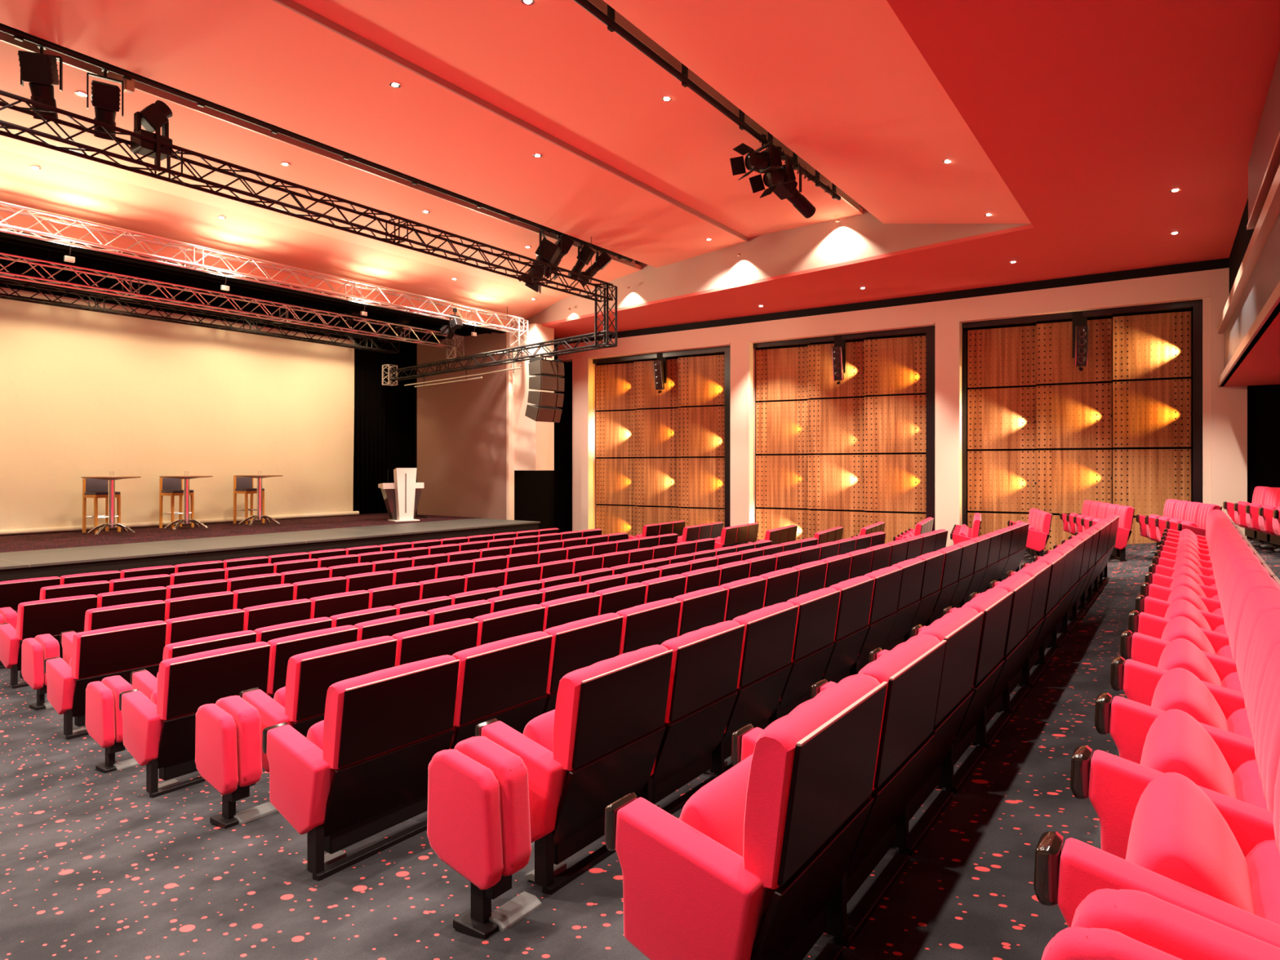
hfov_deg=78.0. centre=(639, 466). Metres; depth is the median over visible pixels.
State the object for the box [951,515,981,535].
chair
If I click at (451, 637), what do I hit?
chair
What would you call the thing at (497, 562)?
chair
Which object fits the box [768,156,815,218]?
spotlight
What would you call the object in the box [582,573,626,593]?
chair
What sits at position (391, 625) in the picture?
chair
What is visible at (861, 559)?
chair
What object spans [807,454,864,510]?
wood panel
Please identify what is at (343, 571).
chair
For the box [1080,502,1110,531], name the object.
chair
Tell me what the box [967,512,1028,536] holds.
wood panel
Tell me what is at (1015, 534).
chair
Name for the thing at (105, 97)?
spotlight
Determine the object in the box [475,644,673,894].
chair
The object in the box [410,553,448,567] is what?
chair
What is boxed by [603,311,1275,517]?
wall
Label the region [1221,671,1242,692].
lumbar cushion
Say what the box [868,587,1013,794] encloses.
chair
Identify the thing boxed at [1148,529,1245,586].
chair
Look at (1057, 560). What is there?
chair
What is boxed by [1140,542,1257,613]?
chair
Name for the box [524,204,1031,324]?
wall
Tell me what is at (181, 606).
chair
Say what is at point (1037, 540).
chair
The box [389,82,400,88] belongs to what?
recessed light
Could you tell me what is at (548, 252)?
spotlight
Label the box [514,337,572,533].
wall
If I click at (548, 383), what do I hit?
grille
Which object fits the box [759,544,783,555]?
chair
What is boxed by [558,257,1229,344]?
trim
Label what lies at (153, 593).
chair
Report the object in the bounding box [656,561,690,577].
chair
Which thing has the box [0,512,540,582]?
stage
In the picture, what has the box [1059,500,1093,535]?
chair
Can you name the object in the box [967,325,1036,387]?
wood panel
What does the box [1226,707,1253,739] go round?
lumbar cushion
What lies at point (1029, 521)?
chair
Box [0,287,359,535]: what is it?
projection screen
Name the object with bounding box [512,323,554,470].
wall
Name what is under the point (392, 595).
chair
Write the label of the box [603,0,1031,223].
ceiling slab
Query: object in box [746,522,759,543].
chair
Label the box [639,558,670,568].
chair
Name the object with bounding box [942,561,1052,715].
chair
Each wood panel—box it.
[595,363,637,410]
[595,410,634,457]
[595,458,634,504]
[595,505,637,536]
[634,359,678,408]
[634,408,677,457]
[634,457,677,506]
[634,506,681,537]
[677,354,724,406]
[677,405,724,456]
[677,457,724,507]
[677,508,724,528]
[755,346,809,400]
[755,400,809,453]
[755,455,807,508]
[755,508,807,542]
[807,341,866,398]
[807,397,864,453]
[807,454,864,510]
[807,510,866,539]
[864,335,925,395]
[864,394,925,453]
[864,453,925,511]
[864,512,925,543]
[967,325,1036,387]
[967,386,1035,448]
[967,450,1035,511]
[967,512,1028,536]
[1035,318,1111,383]
[1035,382,1111,448]
[1035,449,1111,513]
[1044,515,1075,551]
[1112,311,1191,379]
[1112,378,1191,447]
[1112,448,1191,515]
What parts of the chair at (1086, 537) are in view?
leg, floor rail, panel, backrest, panel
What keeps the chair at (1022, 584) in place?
on the floor
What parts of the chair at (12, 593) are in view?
backrest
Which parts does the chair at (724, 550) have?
panel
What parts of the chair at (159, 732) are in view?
armrest, leg, seat, foot plate, panel, floor rail, backrest, panel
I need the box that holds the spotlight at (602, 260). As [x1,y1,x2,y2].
[578,245,611,288]
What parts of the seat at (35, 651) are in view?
seat, post, backrest, foot plate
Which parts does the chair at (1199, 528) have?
seat, armrest, backrest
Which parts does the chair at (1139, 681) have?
armrest, seat, backrest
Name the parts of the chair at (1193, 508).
armrest, seat, backrest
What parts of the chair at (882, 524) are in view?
panel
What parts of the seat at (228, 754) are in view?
seat, post, backrest, foot plate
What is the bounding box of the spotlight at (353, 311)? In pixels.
[338,306,359,327]
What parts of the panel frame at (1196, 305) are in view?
wood panel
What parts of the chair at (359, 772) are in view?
armrest, seat, leg, foot plate, floor rail, panel, backrest, panel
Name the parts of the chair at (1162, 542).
armrest, seat, backrest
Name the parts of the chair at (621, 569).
panel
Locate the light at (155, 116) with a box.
[130,100,173,171]
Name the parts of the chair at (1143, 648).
armrest, seat, backrest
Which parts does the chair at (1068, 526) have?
armrest, armrest, seat, backrest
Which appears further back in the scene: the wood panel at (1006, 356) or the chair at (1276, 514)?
the wood panel at (1006, 356)
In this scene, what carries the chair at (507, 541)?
on the floor
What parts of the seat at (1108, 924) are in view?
seat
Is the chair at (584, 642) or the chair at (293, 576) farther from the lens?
the chair at (293, 576)
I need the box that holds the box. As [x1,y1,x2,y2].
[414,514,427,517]
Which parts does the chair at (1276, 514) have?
armrest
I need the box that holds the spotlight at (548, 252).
[517,229,560,293]
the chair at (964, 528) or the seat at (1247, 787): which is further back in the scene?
the chair at (964, 528)
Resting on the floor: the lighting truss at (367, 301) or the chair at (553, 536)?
the chair at (553, 536)
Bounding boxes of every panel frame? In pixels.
[592,346,730,527]
[753,325,934,531]
[961,299,1202,525]
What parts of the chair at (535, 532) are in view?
panel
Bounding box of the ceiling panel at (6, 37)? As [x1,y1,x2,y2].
[0,22,635,267]
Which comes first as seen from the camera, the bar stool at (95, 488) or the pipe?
the pipe
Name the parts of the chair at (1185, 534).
armrest, seat, backrest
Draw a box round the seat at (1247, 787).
[1232,759,1267,810]
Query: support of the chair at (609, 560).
on the floor
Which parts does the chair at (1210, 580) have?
armrest, seat, backrest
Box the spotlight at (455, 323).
[440,307,462,339]
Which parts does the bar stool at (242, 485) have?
leg, backrest, leg, seat, leg, leg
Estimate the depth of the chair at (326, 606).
7.78 m
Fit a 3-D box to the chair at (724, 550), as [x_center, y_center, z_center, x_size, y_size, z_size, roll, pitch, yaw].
[1.131,1.659,12.305,0.483,0.819,0.694,0,0,35]
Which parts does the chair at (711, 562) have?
panel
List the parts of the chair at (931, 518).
panel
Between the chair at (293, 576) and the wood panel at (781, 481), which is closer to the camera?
the chair at (293, 576)
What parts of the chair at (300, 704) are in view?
armrest, seat, panel, backrest, panel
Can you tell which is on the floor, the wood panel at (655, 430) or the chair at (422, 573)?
the chair at (422, 573)
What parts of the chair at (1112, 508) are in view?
seat, backrest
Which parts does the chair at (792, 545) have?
panel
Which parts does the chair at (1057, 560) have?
leg, floor rail, panel, backrest, panel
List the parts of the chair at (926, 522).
panel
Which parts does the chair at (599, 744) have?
armrest, seat, leg, foot plate, floor rail, panel, backrest, panel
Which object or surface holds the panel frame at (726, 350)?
attached to the wall at (1228, 405)
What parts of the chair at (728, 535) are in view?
seat, armrest, backrest, panel, panel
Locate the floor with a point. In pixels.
(93, 866)
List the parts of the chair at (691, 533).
seat, panel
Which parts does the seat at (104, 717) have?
seat, post, backrest, foot plate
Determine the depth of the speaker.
16.07 m
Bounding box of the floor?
[0,538,1279,959]
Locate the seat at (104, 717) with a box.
[85,675,138,773]
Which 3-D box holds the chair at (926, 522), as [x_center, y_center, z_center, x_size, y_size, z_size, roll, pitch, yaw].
[5.017,1.400,14.528,0.483,0.819,0.541,0,0,26]
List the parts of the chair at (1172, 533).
armrest, armrest, seat, backrest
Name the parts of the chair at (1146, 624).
armrest, seat, backrest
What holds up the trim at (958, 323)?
attached to the wall at (1228, 405)
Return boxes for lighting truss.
[0,89,617,386]
[0,200,528,356]
[0,240,438,345]
[0,249,464,359]
[0,277,399,353]
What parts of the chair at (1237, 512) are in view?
armrest, seat, armrest, foot plate, floor rail, backrest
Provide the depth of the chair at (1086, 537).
6.74 m
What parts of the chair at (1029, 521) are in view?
backrest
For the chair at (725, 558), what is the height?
0.819 m
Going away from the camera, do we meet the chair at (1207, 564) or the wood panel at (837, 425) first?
the chair at (1207, 564)
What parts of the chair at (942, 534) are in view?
backrest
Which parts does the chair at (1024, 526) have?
panel, backrest, panel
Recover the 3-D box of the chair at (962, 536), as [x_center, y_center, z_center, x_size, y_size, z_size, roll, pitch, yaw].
[5.546,1.286,13.455,0.483,0.819,0.458,0,0,23]
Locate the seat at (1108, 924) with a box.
[1041,888,1279,959]
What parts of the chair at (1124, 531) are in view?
floor rail, armrest, leg, backrest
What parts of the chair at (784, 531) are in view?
panel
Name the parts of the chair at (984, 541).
leg, panel, backrest, panel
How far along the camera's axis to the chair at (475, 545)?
13.44 m
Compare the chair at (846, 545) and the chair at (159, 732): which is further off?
the chair at (846, 545)
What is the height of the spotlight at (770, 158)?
0.586 m
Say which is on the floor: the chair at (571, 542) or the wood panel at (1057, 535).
the chair at (571, 542)
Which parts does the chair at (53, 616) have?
armrest, leg, floor rail, panel, backrest, panel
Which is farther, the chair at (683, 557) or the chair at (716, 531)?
the chair at (716, 531)
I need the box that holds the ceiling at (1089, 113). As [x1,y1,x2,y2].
[541,0,1279,338]
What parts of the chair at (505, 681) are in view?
armrest, panel, backrest, panel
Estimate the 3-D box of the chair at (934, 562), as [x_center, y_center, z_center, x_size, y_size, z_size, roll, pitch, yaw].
[2.344,1.163,6.943,0.483,0.819,0.694,0,0,35]
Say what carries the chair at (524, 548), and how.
on the floor
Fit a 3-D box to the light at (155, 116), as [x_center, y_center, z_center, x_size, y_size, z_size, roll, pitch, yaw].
[-5.155,-3.506,8.393,0.286,0.797,0.356,0,0,35]
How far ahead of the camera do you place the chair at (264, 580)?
9.22 m
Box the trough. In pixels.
[587,0,859,210]
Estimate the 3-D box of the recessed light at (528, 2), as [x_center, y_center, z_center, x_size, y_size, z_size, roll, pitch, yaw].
[-1.039,-4.314,7.315,0.130,0.027,0.130,0,0,35]
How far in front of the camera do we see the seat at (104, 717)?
5.33 m
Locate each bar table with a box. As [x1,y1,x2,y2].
[80,476,141,535]
[159,475,213,530]
[235,475,283,525]
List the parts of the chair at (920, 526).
seat, backrest, panel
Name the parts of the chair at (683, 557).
panel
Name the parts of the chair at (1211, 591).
armrest, seat, backrest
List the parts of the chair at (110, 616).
armrest, backrest, panel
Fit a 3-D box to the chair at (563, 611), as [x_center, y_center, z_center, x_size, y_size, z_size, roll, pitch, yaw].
[-0.703,1.400,6.093,0.483,0.819,0.694,0,0,35]
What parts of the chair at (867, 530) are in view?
panel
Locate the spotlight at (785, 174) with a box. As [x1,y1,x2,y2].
[748,146,795,198]
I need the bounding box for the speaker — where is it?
[524,355,564,422]
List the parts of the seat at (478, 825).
seat, post, backrest, foot plate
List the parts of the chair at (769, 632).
foot plate, leg, floor rail, panel, backrest, panel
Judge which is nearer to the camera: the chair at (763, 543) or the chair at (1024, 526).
the chair at (1024, 526)
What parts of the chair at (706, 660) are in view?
leg, armrest, floor rail, panel, backrest, panel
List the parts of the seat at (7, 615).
seat, backrest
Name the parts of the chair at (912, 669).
armrest, leg, floor rail, panel, backrest, panel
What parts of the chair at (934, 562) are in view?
leg, panel, backrest, panel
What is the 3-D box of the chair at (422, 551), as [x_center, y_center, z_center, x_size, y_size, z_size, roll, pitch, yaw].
[-3.769,1.692,12.503,0.483,0.819,0.694,0,0,35]
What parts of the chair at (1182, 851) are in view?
armrest, seat, backrest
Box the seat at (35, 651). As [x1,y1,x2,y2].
[21,633,59,710]
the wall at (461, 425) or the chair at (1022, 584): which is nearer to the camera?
the chair at (1022, 584)
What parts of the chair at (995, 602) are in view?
armrest, leg, floor rail, panel, backrest, panel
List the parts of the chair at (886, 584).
leg, panel, backrest, panel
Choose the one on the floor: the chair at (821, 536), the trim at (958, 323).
the chair at (821, 536)
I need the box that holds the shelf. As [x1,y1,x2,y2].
[377,482,424,488]
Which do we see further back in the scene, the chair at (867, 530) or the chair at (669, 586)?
the chair at (867, 530)
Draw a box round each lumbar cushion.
[1211,595,1219,599]
[1212,608,1222,615]
[1213,624,1226,634]
[1216,644,1233,659]
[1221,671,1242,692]
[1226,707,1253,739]
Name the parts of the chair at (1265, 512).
seat, armrest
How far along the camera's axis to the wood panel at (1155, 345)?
14.09 m
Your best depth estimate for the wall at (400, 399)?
23.32 m
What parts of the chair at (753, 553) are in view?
panel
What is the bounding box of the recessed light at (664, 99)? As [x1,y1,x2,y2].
[661,96,671,102]
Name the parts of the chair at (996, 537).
panel, backrest, panel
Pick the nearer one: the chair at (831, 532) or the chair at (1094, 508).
the chair at (1094, 508)
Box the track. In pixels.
[0,23,633,262]
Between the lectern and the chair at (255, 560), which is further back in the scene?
the lectern
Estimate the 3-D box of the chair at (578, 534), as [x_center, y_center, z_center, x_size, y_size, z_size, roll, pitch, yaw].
[-1.546,1.692,15.708,0.483,0.819,0.694,0,0,35]
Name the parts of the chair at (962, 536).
armrest, seat, backrest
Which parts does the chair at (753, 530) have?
panel, panel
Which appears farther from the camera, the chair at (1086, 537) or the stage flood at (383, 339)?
the stage flood at (383, 339)
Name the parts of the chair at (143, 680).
armrest, backrest, panel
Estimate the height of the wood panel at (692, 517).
1.092 m
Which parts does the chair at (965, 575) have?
panel, backrest, panel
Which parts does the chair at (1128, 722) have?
armrest, seat, backrest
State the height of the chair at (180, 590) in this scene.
0.819 m
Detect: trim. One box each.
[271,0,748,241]
[506,329,514,519]
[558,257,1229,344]
[586,355,592,529]
[588,342,730,359]
[747,339,753,524]
[749,321,934,343]
[956,318,961,525]
[959,293,1209,323]
[1202,295,1210,503]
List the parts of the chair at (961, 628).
armrest, leg, floor rail, panel, backrest, panel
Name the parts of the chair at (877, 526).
panel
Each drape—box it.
[0,236,490,333]
[0,277,403,347]
[352,340,385,514]
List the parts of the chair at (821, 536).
panel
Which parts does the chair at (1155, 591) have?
armrest, seat, backrest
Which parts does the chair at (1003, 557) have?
panel, backrest, panel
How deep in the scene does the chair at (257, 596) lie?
8.24 m
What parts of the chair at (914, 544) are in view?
backrest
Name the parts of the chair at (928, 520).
panel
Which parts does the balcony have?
rail, trim, parapet panel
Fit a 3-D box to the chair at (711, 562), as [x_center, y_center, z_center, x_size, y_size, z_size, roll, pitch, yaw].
[0.581,1.532,9.729,0.483,0.819,0.694,0,0,35]
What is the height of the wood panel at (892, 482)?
1.202 m
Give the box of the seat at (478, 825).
[426,736,542,939]
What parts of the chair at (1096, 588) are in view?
leg, floor rail, panel, backrest, panel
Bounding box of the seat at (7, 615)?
[0,607,17,669]
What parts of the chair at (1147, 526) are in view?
armrest, armrest, seat, backrest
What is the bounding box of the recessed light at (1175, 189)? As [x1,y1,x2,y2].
[1168,188,1181,192]
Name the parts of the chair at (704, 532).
backrest, panel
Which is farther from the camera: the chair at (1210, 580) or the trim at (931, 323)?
the trim at (931, 323)
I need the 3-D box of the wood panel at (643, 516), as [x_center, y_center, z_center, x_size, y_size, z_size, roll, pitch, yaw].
[0.442,1.579,20.146,1.326,1.092,0.032,0,0,27]
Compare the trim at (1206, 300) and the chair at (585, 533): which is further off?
the chair at (585, 533)
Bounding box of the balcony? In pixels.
[1217,51,1279,386]
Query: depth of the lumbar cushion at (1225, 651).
3.54 m
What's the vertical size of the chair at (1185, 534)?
0.819 m
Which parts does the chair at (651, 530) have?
armrest, seat, backrest, panel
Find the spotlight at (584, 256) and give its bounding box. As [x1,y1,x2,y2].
[568,240,595,276]
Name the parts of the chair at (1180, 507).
armrest, seat, backrest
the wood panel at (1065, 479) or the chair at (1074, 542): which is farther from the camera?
the wood panel at (1065, 479)
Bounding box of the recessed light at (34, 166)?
[29,164,41,169]
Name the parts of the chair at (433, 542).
panel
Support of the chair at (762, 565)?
on the floor
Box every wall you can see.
[0,230,506,333]
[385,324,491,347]
[385,344,415,512]
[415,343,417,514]
[417,332,506,519]
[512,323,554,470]
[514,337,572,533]
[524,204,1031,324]
[557,267,1247,546]
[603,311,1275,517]
[1247,384,1279,502]
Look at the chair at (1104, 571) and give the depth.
9.48 m
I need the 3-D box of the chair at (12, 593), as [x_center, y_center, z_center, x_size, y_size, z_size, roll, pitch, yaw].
[-7.306,1.718,9.289,0.483,0.819,0.694,0,0,35]
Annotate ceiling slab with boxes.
[0,0,745,267]
[0,40,640,298]
[0,149,561,319]
[0,204,525,328]
[292,0,862,237]
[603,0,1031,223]
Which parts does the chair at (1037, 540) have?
seat, armrest, leg, backrest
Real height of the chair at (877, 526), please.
0.819 m
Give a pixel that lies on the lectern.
(402, 497)
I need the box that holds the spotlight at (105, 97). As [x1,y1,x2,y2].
[86,62,123,140]
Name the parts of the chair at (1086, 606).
leg, floor rail, panel, backrest, panel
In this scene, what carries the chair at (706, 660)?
on the floor
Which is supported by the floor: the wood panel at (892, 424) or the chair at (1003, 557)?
the chair at (1003, 557)
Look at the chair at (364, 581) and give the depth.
9.31 m
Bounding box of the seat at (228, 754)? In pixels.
[195,695,277,828]
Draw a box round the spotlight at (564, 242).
[545,234,573,279]
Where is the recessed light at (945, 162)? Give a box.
[942,160,950,164]
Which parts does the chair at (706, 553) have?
panel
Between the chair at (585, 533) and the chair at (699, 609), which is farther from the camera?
the chair at (585, 533)
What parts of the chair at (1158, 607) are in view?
armrest, seat, backrest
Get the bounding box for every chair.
[0,576,60,612]
[0,594,97,688]
[40,580,109,599]
[44,620,166,739]
[59,570,120,585]
[60,600,165,665]
[96,586,166,608]
[108,573,170,591]
[119,641,270,798]
[120,565,175,578]
[129,630,257,700]
[164,591,234,622]
[164,608,244,645]
[165,579,227,599]
[169,568,225,585]
[173,560,224,573]
[222,556,268,568]
[223,563,274,580]
[226,573,281,591]
[231,583,293,609]
[239,635,397,772]
[242,599,311,631]
[253,617,332,642]
[262,654,459,880]
[266,625,358,698]
[267,552,309,564]
[272,558,318,573]
[280,567,329,584]
[292,576,346,599]
[307,548,346,559]
[309,590,369,618]
[316,554,358,568]
[328,562,373,577]
[329,605,396,627]
[344,570,393,591]
[345,545,380,555]
[354,611,430,640]
[356,550,395,563]
[367,582,420,608]
[371,557,412,572]
[378,542,412,551]
[391,564,435,585]
[391,618,479,666]
[393,546,428,559]
[393,595,452,615]
[410,539,441,547]
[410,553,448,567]
[417,575,465,599]
[426,543,459,555]
[426,600,491,626]
[426,631,552,811]
[433,560,473,578]
[440,537,468,545]
[445,550,480,562]
[448,587,500,604]
[457,541,488,551]
[462,569,505,592]
[466,534,493,542]
[471,555,507,573]
[473,604,545,646]
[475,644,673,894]
[478,546,510,558]
[486,537,514,548]
[487,590,542,613]
[492,532,516,539]
[497,580,542,595]
[502,564,541,585]
[505,551,538,568]
[507,542,537,555]
[512,535,538,545]
[515,529,538,537]
[535,540,562,551]
[537,528,559,534]
[537,533,561,542]
[537,547,567,564]
[537,559,573,579]
[538,581,587,602]
[539,573,580,588]
[539,592,600,631]
[542,613,623,714]
[560,530,582,539]
[560,537,586,548]
[564,544,593,559]
[570,555,603,573]
[576,568,613,582]
[580,528,601,537]
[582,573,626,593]
[584,534,608,544]
[591,541,617,555]
[594,582,646,615]
[600,551,629,568]
[604,673,888,959]
[605,532,628,542]
[609,562,643,574]
[613,538,639,551]
[616,598,681,654]
[621,567,660,584]
[626,547,653,564]
[627,524,660,538]
[636,536,659,548]
[636,620,745,814]
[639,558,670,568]
[640,573,686,604]
[650,544,675,559]
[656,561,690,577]
[657,522,673,535]
[657,533,678,546]
[666,553,693,564]
[671,520,685,536]
[672,541,696,555]
[673,586,728,636]
[677,525,699,542]
[680,524,711,539]
[680,567,720,594]
[686,556,717,571]
[690,550,715,559]
[693,537,715,552]
[705,601,799,777]
[709,521,723,538]
[712,546,736,555]
[714,526,737,549]
[714,551,742,565]
[715,560,751,586]
[716,524,748,545]
[720,576,766,621]
[731,634,946,947]
[733,542,755,552]
[737,547,764,560]
[745,555,777,577]
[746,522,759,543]
[746,528,779,545]
[752,540,772,548]
[757,526,789,544]
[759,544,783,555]
[759,568,799,608]
[768,587,840,724]
[772,550,799,570]
[779,541,801,551]
[786,524,797,542]
[791,560,827,597]
[795,545,821,564]
[797,537,817,547]
[810,606,984,856]
[813,530,827,544]
[816,541,839,560]
[820,554,852,588]
[821,575,875,683]
[825,528,835,542]
[832,526,843,541]
[834,537,856,555]
[844,548,873,578]
[846,524,875,538]
[849,566,902,675]
[851,523,880,537]
[852,534,871,551]
[856,521,884,536]
[859,526,871,535]
[866,543,891,573]
[867,531,885,546]
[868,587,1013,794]
[882,558,925,650]
[885,539,908,566]
[893,522,924,541]
[897,520,928,537]
[901,518,931,535]
[902,535,923,559]
[904,517,933,533]
[904,551,945,641]
[911,573,1035,749]
[918,532,936,555]
[925,545,962,626]
[930,528,947,551]
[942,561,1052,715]
[948,540,977,608]
[950,518,981,545]
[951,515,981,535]
[951,516,981,537]
[952,514,981,533]
[953,512,981,531]
[960,535,991,607]
[968,551,1066,688]
[977,531,1002,594]
[986,528,1012,590]
[989,544,1076,666]
[998,524,1021,582]
[1005,537,1084,648]
[1007,508,1036,555]
[1010,522,1029,572]
[1013,509,1041,556]
[1020,533,1093,634]
[1026,511,1052,562]
[1028,511,1044,559]
[1033,528,1100,621]
[1033,756,1279,947]
[1044,524,1106,610]
[1053,520,1111,601]
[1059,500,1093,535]
[1061,517,1115,592]
[1068,514,1119,585]
[1070,643,1279,859]
[1073,501,1102,533]
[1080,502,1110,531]
[1088,503,1119,559]
[1094,608,1279,773]
[1110,587,1279,719]
[1111,505,1134,561]
[1120,571,1279,681]
[1128,559,1275,653]
[1134,549,1266,631]
[1135,499,1177,553]
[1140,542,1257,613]
[1144,535,1250,598]
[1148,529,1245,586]
[1151,524,1242,576]
[1154,500,1190,541]
[1154,521,1237,568]
[1156,517,1234,560]
[1159,515,1231,554]
[1160,511,1229,549]
[1162,509,1226,544]
[1164,502,1203,530]
[1177,503,1222,536]
[1222,486,1268,544]
[1245,487,1279,548]
[1258,494,1279,551]
[1272,506,1279,537]
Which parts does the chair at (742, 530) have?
panel, backrest, panel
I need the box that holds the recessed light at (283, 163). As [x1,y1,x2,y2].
[280,162,290,166]
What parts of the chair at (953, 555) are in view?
leg, panel, backrest, panel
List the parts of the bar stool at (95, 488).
leg, leg, backrest, seat, leg, leg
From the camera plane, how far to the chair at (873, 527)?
15.10 m
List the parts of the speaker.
rigging frame, hoist chain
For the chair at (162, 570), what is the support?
on the floor
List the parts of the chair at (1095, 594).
leg, floor rail, panel, backrest, panel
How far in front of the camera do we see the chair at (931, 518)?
15.33 m
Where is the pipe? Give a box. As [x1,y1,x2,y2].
[573,0,840,200]
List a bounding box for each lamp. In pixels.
[63,242,75,262]
[220,273,229,291]
[360,303,367,315]
[471,325,476,336]
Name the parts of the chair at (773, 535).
backrest, panel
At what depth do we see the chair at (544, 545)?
13.50 m
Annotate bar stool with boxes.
[82,478,120,533]
[159,476,194,528]
[233,475,264,524]
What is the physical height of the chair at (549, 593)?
0.819 m
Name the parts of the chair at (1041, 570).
leg, floor rail, panel, backrest, panel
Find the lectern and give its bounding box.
[377,467,424,521]
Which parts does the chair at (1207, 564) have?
armrest, seat, backrest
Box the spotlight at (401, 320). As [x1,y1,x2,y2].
[390,316,409,333]
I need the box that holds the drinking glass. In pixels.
[107,471,115,476]
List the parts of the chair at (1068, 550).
leg, floor rail, panel, backrest, panel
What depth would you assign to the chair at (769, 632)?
4.13 m
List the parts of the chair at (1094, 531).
leg, floor rail, panel, backrest, panel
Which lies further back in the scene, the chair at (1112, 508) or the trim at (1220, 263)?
the trim at (1220, 263)
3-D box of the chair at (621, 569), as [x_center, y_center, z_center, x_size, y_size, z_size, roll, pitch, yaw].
[-0.352,1.659,10.169,0.483,0.819,0.694,0,0,35]
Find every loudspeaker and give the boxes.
[653,352,666,393]
[831,334,845,384]
[1071,311,1088,371]
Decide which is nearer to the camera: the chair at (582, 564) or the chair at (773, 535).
the chair at (582, 564)
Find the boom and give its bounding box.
[404,360,521,386]
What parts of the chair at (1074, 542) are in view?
leg, floor rail, panel, backrest, panel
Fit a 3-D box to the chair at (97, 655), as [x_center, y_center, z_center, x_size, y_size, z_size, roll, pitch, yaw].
[-4.255,1.665,6.312,0.483,0.819,0.694,0,0,35]
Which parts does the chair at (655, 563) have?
panel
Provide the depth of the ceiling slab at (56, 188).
13.10 m
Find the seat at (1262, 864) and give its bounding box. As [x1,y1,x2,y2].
[1244,839,1279,924]
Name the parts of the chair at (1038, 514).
backrest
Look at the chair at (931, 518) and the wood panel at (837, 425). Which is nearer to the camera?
the chair at (931, 518)
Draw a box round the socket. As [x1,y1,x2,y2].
[122,75,134,93]
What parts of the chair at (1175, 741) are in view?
armrest, seat, backrest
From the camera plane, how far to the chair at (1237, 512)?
11.49 m
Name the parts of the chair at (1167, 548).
armrest, seat, backrest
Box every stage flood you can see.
[119,285,133,300]
[271,311,284,324]
[377,329,387,340]
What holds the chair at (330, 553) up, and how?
on the floor
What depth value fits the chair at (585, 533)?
16.11 m
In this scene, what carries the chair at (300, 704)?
on the floor
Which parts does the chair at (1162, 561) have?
armrest, seat, backrest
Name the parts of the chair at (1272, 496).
seat, armrest, foot plate, floor rail, backrest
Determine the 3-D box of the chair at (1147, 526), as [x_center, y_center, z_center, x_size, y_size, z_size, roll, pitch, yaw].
[7.564,0.882,11.525,0.483,0.819,0.646,0,0,19]
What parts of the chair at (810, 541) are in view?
panel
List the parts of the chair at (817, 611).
leg, panel, backrest, panel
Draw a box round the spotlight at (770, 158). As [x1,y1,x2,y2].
[729,133,782,180]
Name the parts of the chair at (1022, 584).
leg, floor rail, panel, backrest, panel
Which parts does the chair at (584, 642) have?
panel, panel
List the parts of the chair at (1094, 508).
armrest, seat, backrest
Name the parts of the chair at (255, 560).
panel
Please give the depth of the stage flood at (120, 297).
14.38 m
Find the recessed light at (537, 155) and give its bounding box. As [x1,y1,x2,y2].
[533,153,542,157]
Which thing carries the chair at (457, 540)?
on the floor
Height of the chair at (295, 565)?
0.819 m
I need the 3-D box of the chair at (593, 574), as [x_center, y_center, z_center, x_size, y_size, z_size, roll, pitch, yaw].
[-0.727,1.659,9.639,0.483,0.819,0.694,0,0,35]
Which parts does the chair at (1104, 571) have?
leg, leg, floor rail, panel, backrest, panel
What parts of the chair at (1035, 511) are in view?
backrest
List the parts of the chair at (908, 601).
panel, backrest, panel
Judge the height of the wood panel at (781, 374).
1.186 m
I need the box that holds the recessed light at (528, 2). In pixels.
[520,0,534,5]
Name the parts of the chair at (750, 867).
armrest, seat, backrest, panel, floor rail, panel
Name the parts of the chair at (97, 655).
armrest, leg, floor rail, foot plate, panel, backrest, panel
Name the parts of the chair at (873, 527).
panel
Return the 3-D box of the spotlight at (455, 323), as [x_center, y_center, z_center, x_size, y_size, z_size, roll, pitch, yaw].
[-4.115,-3.135,17.333,0.505,0.651,0.335,0,0,35]
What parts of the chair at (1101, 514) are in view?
armrest, seat, backrest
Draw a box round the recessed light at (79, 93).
[74,91,86,97]
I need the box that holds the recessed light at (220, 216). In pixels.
[217,215,226,218]
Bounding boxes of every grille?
[537,408,562,422]
[539,391,564,406]
[541,360,564,375]
[541,376,564,391]
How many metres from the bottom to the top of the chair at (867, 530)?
0.819 m
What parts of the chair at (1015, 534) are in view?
panel, backrest, panel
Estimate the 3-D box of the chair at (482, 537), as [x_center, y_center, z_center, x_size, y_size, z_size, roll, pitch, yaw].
[-3.229,1.718,15.163,0.483,0.819,0.694,0,0,35]
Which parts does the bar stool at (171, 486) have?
leg, backrest, leg, seat, leg, leg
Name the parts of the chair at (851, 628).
panel, backrest, panel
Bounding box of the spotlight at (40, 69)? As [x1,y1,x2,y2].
[17,38,62,119]

